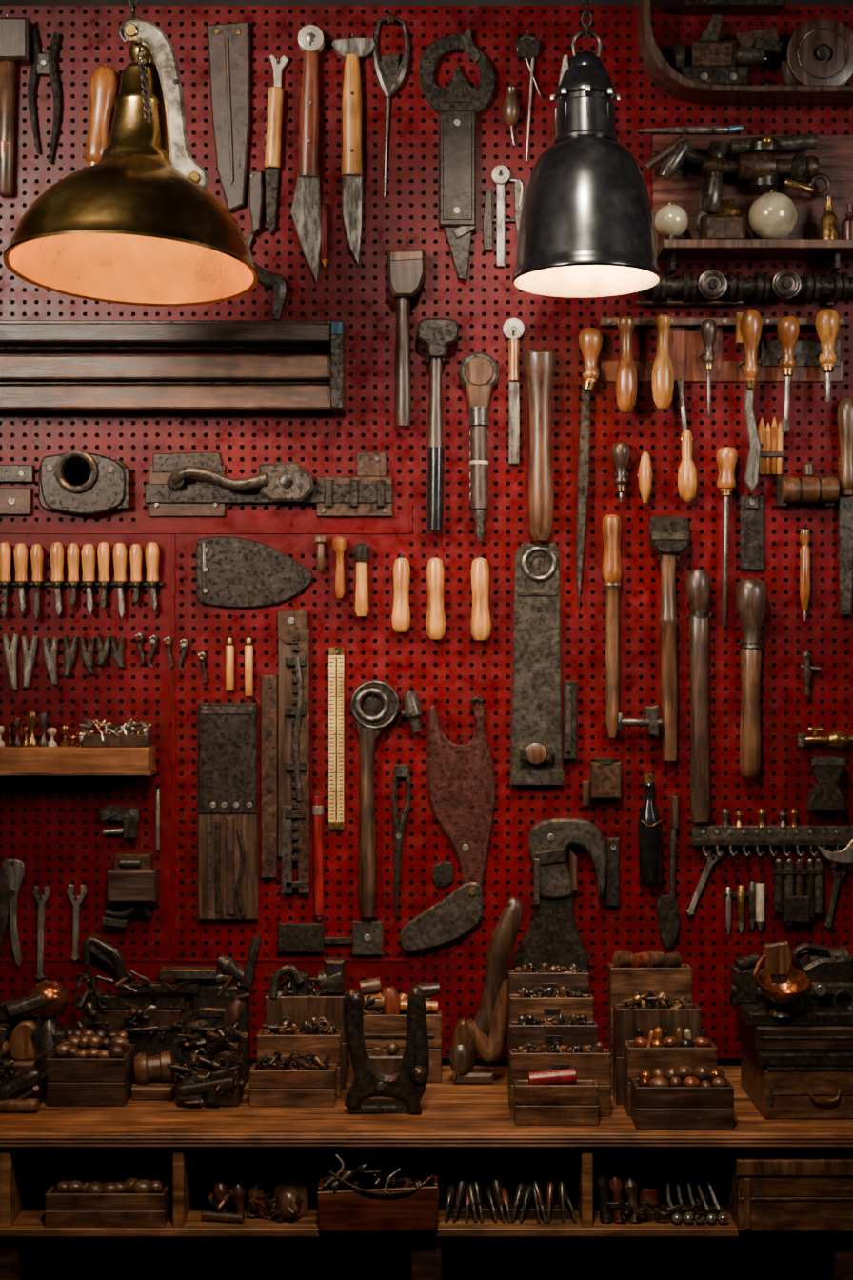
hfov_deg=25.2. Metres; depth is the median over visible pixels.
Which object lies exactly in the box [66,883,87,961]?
wrench
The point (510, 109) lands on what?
small wooden gimlet
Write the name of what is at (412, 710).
pipe fitting
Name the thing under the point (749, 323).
knife
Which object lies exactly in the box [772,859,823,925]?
holder
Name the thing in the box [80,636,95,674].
forged punch
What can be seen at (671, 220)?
ball
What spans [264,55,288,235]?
sewing awl
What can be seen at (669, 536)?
hammer
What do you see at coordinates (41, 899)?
wrench
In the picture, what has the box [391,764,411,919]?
tongs
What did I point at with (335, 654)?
ruler
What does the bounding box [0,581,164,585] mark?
rail
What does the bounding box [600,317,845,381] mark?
rack
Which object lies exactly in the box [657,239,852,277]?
wall shelf
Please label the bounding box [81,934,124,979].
curved drawknife
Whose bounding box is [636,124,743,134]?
metal scriber
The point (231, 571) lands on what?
trowel
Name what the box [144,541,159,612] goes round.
chisel
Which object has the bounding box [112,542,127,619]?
chisel
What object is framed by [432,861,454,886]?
pad
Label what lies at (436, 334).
hammer
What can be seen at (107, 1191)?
crate
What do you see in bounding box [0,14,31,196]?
mallet
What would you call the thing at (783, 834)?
hook rail
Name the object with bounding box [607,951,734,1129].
wooden crates
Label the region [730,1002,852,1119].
wooden chest
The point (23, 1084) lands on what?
pile
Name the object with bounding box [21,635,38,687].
forged punch
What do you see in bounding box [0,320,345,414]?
wooden shelf
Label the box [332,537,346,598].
peg
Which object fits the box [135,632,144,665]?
hook
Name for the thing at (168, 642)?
hook
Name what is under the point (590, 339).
file
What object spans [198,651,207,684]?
hook
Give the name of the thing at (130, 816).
clamp
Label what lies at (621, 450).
pear-handled awl
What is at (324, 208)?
pencil
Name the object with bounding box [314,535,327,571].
peg
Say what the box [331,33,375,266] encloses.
paring knife
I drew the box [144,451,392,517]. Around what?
door latch
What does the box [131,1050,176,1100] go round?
spool
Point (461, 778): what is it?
tool
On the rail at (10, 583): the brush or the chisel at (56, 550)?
the chisel at (56, 550)
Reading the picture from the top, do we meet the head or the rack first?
the rack
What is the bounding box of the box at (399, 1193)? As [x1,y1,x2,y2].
[317,1153,439,1231]
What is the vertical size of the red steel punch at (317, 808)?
0.200 m
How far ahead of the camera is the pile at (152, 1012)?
2.89 m
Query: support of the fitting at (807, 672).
attached to the pegboard
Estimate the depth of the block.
2.97 m
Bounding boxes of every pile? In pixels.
[0,992,46,1112]
[69,935,260,1082]
[166,998,247,1106]
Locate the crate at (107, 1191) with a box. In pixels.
[44,1148,172,1227]
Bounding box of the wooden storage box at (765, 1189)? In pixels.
[722,1147,852,1231]
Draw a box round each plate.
[0,464,34,515]
[510,542,577,784]
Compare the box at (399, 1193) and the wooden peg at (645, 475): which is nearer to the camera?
the box at (399, 1193)
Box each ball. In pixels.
[28,980,75,1073]
[655,200,688,239]
[748,189,797,239]
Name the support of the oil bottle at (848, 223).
on the wall shelf at (832, 250)
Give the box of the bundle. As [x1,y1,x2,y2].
[759,417,784,475]
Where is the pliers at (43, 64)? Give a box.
[27,28,61,162]
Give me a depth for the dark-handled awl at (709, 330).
2.96 m
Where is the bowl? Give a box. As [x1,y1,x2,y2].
[753,940,809,1017]
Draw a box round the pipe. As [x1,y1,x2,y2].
[636,269,852,306]
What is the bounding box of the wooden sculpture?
[448,897,522,1084]
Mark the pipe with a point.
(786, 285)
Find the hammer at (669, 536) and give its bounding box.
[647,516,690,760]
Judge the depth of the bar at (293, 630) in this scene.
2.98 m
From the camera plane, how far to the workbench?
2.63 m
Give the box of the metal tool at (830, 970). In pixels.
[729,942,852,1007]
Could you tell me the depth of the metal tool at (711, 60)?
2.95 m
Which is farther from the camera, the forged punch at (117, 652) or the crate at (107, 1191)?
the forged punch at (117, 652)
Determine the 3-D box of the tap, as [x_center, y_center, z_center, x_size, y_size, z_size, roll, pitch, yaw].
[0.629,0.153,2.987,0.094,0.034,0.029,0,0,7]
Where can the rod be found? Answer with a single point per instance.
(157, 788)
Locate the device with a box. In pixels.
[642,133,832,239]
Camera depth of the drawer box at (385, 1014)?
2.90 m
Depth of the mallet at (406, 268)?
2.97 m
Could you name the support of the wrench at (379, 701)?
hanging from the pegboard
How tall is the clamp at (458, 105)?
0.397 m
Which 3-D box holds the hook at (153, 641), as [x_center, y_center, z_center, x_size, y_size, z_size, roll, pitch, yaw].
[-0.430,0.017,2.994,0.014,0.052,0.015,0,0,-41]
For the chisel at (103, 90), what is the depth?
2.97 m
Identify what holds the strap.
hanging from the pegboard
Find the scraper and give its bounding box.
[740,495,763,569]
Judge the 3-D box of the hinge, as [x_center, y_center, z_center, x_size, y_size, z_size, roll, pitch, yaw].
[-0.151,0.468,2.993,0.164,0.052,0.012,0,0,0]
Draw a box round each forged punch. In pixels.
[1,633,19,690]
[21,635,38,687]
[42,637,59,684]
[62,634,78,677]
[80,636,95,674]
[97,633,111,665]
[111,635,124,667]
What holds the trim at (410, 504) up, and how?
attached to the wall
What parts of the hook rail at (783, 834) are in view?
crescent blade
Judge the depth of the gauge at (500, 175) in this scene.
2.99 m
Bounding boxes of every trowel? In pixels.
[196,536,313,607]
[656,792,679,948]
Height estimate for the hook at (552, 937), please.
0.250 m
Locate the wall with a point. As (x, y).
(91, 1258)
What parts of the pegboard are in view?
capped wooden handle, turned wooden handle, turned wooden handle, turned wooden handle, rasp with handle, turned file handle, turned file handle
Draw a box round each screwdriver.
[717,446,738,626]
[777,316,799,431]
[815,309,840,402]
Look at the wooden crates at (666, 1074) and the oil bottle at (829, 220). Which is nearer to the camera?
the wooden crates at (666, 1074)
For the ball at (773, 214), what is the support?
on the wall shelf at (832, 250)
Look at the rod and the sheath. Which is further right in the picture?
the sheath
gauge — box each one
[482,178,524,250]
[491,165,522,266]
[502,318,524,463]
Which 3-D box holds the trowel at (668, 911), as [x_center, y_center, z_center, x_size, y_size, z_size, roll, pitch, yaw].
[0.380,0.361,2.994,0.037,0.245,0.019,0,0,0]
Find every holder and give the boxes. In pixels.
[246,169,288,319]
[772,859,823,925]
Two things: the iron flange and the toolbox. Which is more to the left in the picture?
the iron flange
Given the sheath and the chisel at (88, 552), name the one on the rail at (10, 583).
the chisel at (88, 552)
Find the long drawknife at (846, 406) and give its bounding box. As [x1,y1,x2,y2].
[838,394,852,615]
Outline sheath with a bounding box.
[206,20,250,212]
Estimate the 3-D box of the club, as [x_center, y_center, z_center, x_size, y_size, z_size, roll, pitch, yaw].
[0.426,0.087,2.985,0.039,0.395,0.037,0,0,0]
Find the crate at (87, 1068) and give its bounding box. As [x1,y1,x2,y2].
[46,1029,136,1106]
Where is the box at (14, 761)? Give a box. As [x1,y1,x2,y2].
[0,710,157,776]
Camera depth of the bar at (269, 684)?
2.99 m
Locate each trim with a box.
[0,530,411,533]
[0,959,409,961]
[172,535,175,960]
[409,502,412,533]
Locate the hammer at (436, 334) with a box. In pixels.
[417,318,459,533]
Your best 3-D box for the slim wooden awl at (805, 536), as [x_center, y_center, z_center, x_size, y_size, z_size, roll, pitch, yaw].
[0.595,-0.107,2.993,0.018,0.154,0.020,0,0,0]
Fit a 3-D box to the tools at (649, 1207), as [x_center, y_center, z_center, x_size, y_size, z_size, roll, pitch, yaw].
[0.325,0.771,2.648,0.182,0.071,0.094,0,0,0]
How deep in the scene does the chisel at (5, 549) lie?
2.98 m
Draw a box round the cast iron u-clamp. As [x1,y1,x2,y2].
[342,985,429,1115]
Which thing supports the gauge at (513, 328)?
attached to the pegboard
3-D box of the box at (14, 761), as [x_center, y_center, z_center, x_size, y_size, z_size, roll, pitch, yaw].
[-0.734,0.160,2.964,0.618,0.099,0.072,0,0,0]
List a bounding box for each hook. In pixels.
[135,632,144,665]
[147,634,158,667]
[163,636,173,669]
[178,638,188,671]
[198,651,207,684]
[513,817,606,971]
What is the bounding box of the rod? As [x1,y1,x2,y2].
[156,786,159,850]
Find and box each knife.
[290,24,324,282]
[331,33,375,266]
[736,309,762,492]
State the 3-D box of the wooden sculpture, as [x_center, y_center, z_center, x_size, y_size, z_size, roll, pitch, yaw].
[0.090,0.532,2.894,0.114,0.283,0.044,0,0,0]
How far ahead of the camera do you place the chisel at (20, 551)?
2.98 m
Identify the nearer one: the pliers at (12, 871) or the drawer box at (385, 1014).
the drawer box at (385, 1014)
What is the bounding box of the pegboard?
[0,5,852,1058]
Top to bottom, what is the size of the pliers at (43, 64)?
0.211 m
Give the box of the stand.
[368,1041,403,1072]
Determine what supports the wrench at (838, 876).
attached to the pegboard
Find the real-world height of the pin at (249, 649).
0.096 m
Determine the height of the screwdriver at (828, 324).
0.145 m
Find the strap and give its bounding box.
[605,837,619,906]
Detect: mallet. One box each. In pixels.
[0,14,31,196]
[387,249,425,426]
[736,579,767,778]
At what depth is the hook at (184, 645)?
2.99 m
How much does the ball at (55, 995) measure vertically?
0.154 m
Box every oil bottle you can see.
[638,773,662,882]
[820,196,838,239]
[841,203,852,239]
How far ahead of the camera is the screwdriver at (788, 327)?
2.95 m
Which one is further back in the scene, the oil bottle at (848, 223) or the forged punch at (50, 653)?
the forged punch at (50, 653)
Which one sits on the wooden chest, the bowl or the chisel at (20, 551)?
the bowl
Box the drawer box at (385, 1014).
[348,977,441,1082]
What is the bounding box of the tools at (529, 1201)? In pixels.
[444,1168,577,1222]
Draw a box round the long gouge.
[677,379,698,501]
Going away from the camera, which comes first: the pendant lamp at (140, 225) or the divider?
the pendant lamp at (140, 225)
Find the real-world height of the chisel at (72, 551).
0.105 m
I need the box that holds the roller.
[776,463,839,507]
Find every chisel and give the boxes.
[0,541,11,619]
[13,542,27,613]
[30,543,43,620]
[49,541,64,617]
[66,542,79,609]
[80,543,96,615]
[83,63,117,167]
[97,541,110,611]
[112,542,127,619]
[129,543,142,605]
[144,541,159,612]
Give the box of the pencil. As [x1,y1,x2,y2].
[320,200,328,267]
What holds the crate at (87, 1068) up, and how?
on the workbench
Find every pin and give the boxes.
[225,635,234,690]
[244,635,253,696]
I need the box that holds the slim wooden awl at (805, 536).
[799,522,811,620]
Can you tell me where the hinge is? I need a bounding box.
[278,920,382,955]
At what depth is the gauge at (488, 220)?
2.99 m
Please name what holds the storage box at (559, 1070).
on the workbench
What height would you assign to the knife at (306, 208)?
0.401 m
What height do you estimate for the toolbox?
0.191 m
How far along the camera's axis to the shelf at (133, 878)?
2.96 m
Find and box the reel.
[764,18,852,85]
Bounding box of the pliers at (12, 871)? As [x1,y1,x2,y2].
[0,858,25,966]
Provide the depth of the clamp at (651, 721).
2.96 m
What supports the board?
attached to the pegboard
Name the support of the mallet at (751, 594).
attached to the pegboard
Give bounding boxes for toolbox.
[249,957,347,1107]
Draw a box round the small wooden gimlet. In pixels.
[502,79,519,145]
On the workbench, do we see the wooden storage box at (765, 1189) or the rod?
the wooden storage box at (765, 1189)
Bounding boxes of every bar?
[260,675,278,878]
[277,609,309,893]
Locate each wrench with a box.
[33,885,50,980]
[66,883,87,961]
[350,680,399,917]
[685,845,722,915]
[823,861,848,929]
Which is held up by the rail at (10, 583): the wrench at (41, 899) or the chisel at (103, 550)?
the chisel at (103, 550)
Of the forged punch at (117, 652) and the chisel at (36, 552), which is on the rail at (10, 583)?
the chisel at (36, 552)
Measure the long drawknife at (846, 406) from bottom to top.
0.347 m
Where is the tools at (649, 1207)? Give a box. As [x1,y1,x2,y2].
[595,1170,728,1223]
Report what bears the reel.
in the shelf at (679, 87)
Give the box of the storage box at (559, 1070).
[507,961,610,1125]
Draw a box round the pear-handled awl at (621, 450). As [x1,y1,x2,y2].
[611,440,630,502]
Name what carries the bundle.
attached to the pegboard
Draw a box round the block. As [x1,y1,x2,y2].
[581,758,621,805]
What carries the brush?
hanging from the pegboard
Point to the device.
(757, 163)
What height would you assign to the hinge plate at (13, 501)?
0.078 m
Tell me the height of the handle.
0.298 m
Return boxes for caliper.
[372,8,410,197]
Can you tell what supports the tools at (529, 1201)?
on the workbench
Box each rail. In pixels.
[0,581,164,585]
[691,808,852,863]
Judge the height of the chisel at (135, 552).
0.097 m
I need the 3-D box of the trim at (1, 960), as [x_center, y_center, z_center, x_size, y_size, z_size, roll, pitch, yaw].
[-0.542,0.504,2.999,1.031,0.004,0.002,0,0,0]
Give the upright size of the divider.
0.203 m
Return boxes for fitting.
[400,690,422,732]
[800,649,820,695]
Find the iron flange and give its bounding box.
[38,449,130,515]
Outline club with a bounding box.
[686,569,711,821]
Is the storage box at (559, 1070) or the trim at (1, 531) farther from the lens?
the trim at (1, 531)
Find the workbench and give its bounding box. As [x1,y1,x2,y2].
[0,1064,852,1279]
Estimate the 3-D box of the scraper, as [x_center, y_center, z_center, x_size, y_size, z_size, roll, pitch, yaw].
[0.512,-0.169,2.994,0.037,0.116,0.019,0,0,0]
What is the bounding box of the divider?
[514,29,540,160]
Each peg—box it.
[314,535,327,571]
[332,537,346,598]
[638,449,653,502]
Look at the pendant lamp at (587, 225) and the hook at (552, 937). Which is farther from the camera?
the hook at (552, 937)
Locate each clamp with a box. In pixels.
[99,805,140,838]
[419,26,495,280]
[617,704,662,738]
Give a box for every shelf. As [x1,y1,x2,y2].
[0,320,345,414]
[101,852,159,928]
[638,0,852,105]
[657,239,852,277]
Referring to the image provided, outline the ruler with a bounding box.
[328,646,343,829]
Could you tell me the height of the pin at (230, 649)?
0.087 m
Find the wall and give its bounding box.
[0,0,852,1279]
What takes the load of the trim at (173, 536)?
attached to the wall
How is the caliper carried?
hanging from the pegboard
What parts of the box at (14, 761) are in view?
brass knob collection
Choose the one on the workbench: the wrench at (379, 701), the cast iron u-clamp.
the cast iron u-clamp
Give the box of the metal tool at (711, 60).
[671,0,785,84]
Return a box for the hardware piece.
[200,1159,310,1223]
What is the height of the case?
0.341 m
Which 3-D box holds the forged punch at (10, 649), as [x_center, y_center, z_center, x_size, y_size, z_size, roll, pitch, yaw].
[-0.654,0.034,2.994,0.025,0.090,0.018,0,0,0]
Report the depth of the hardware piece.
2.65 m
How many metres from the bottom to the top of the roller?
0.066 m
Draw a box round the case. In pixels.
[198,702,259,919]
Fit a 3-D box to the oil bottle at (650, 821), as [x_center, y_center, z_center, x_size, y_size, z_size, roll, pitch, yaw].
[0.350,0.294,2.981,0.039,0.169,0.043,0,0,0]
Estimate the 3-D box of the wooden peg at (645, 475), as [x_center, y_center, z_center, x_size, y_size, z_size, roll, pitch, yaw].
[0.344,-0.257,2.989,0.022,0.084,0.024,0,0,40]
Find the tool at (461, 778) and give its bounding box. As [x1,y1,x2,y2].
[400,695,496,952]
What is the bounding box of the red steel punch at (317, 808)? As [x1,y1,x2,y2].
[312,792,323,919]
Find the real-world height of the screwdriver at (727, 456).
0.281 m
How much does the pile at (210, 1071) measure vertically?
0.153 m
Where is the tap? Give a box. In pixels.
[797,726,852,748]
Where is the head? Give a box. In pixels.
[806,756,846,811]
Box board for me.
[652,134,852,248]
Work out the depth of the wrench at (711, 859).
2.99 m
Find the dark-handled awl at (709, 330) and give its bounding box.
[700,319,718,417]
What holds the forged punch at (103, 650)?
hanging from the pegboard
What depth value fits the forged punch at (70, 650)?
2.99 m
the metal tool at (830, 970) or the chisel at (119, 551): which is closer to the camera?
the metal tool at (830, 970)
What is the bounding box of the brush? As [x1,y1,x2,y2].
[459,352,499,540]
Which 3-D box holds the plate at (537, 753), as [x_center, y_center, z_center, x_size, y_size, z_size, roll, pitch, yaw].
[0.184,0.037,2.981,0.105,0.380,0.044,0,0,0]
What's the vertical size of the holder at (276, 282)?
0.236 m
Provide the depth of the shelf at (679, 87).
2.94 m
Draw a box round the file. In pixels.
[576,327,602,608]
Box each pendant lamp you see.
[2,0,259,306]
[512,0,661,297]

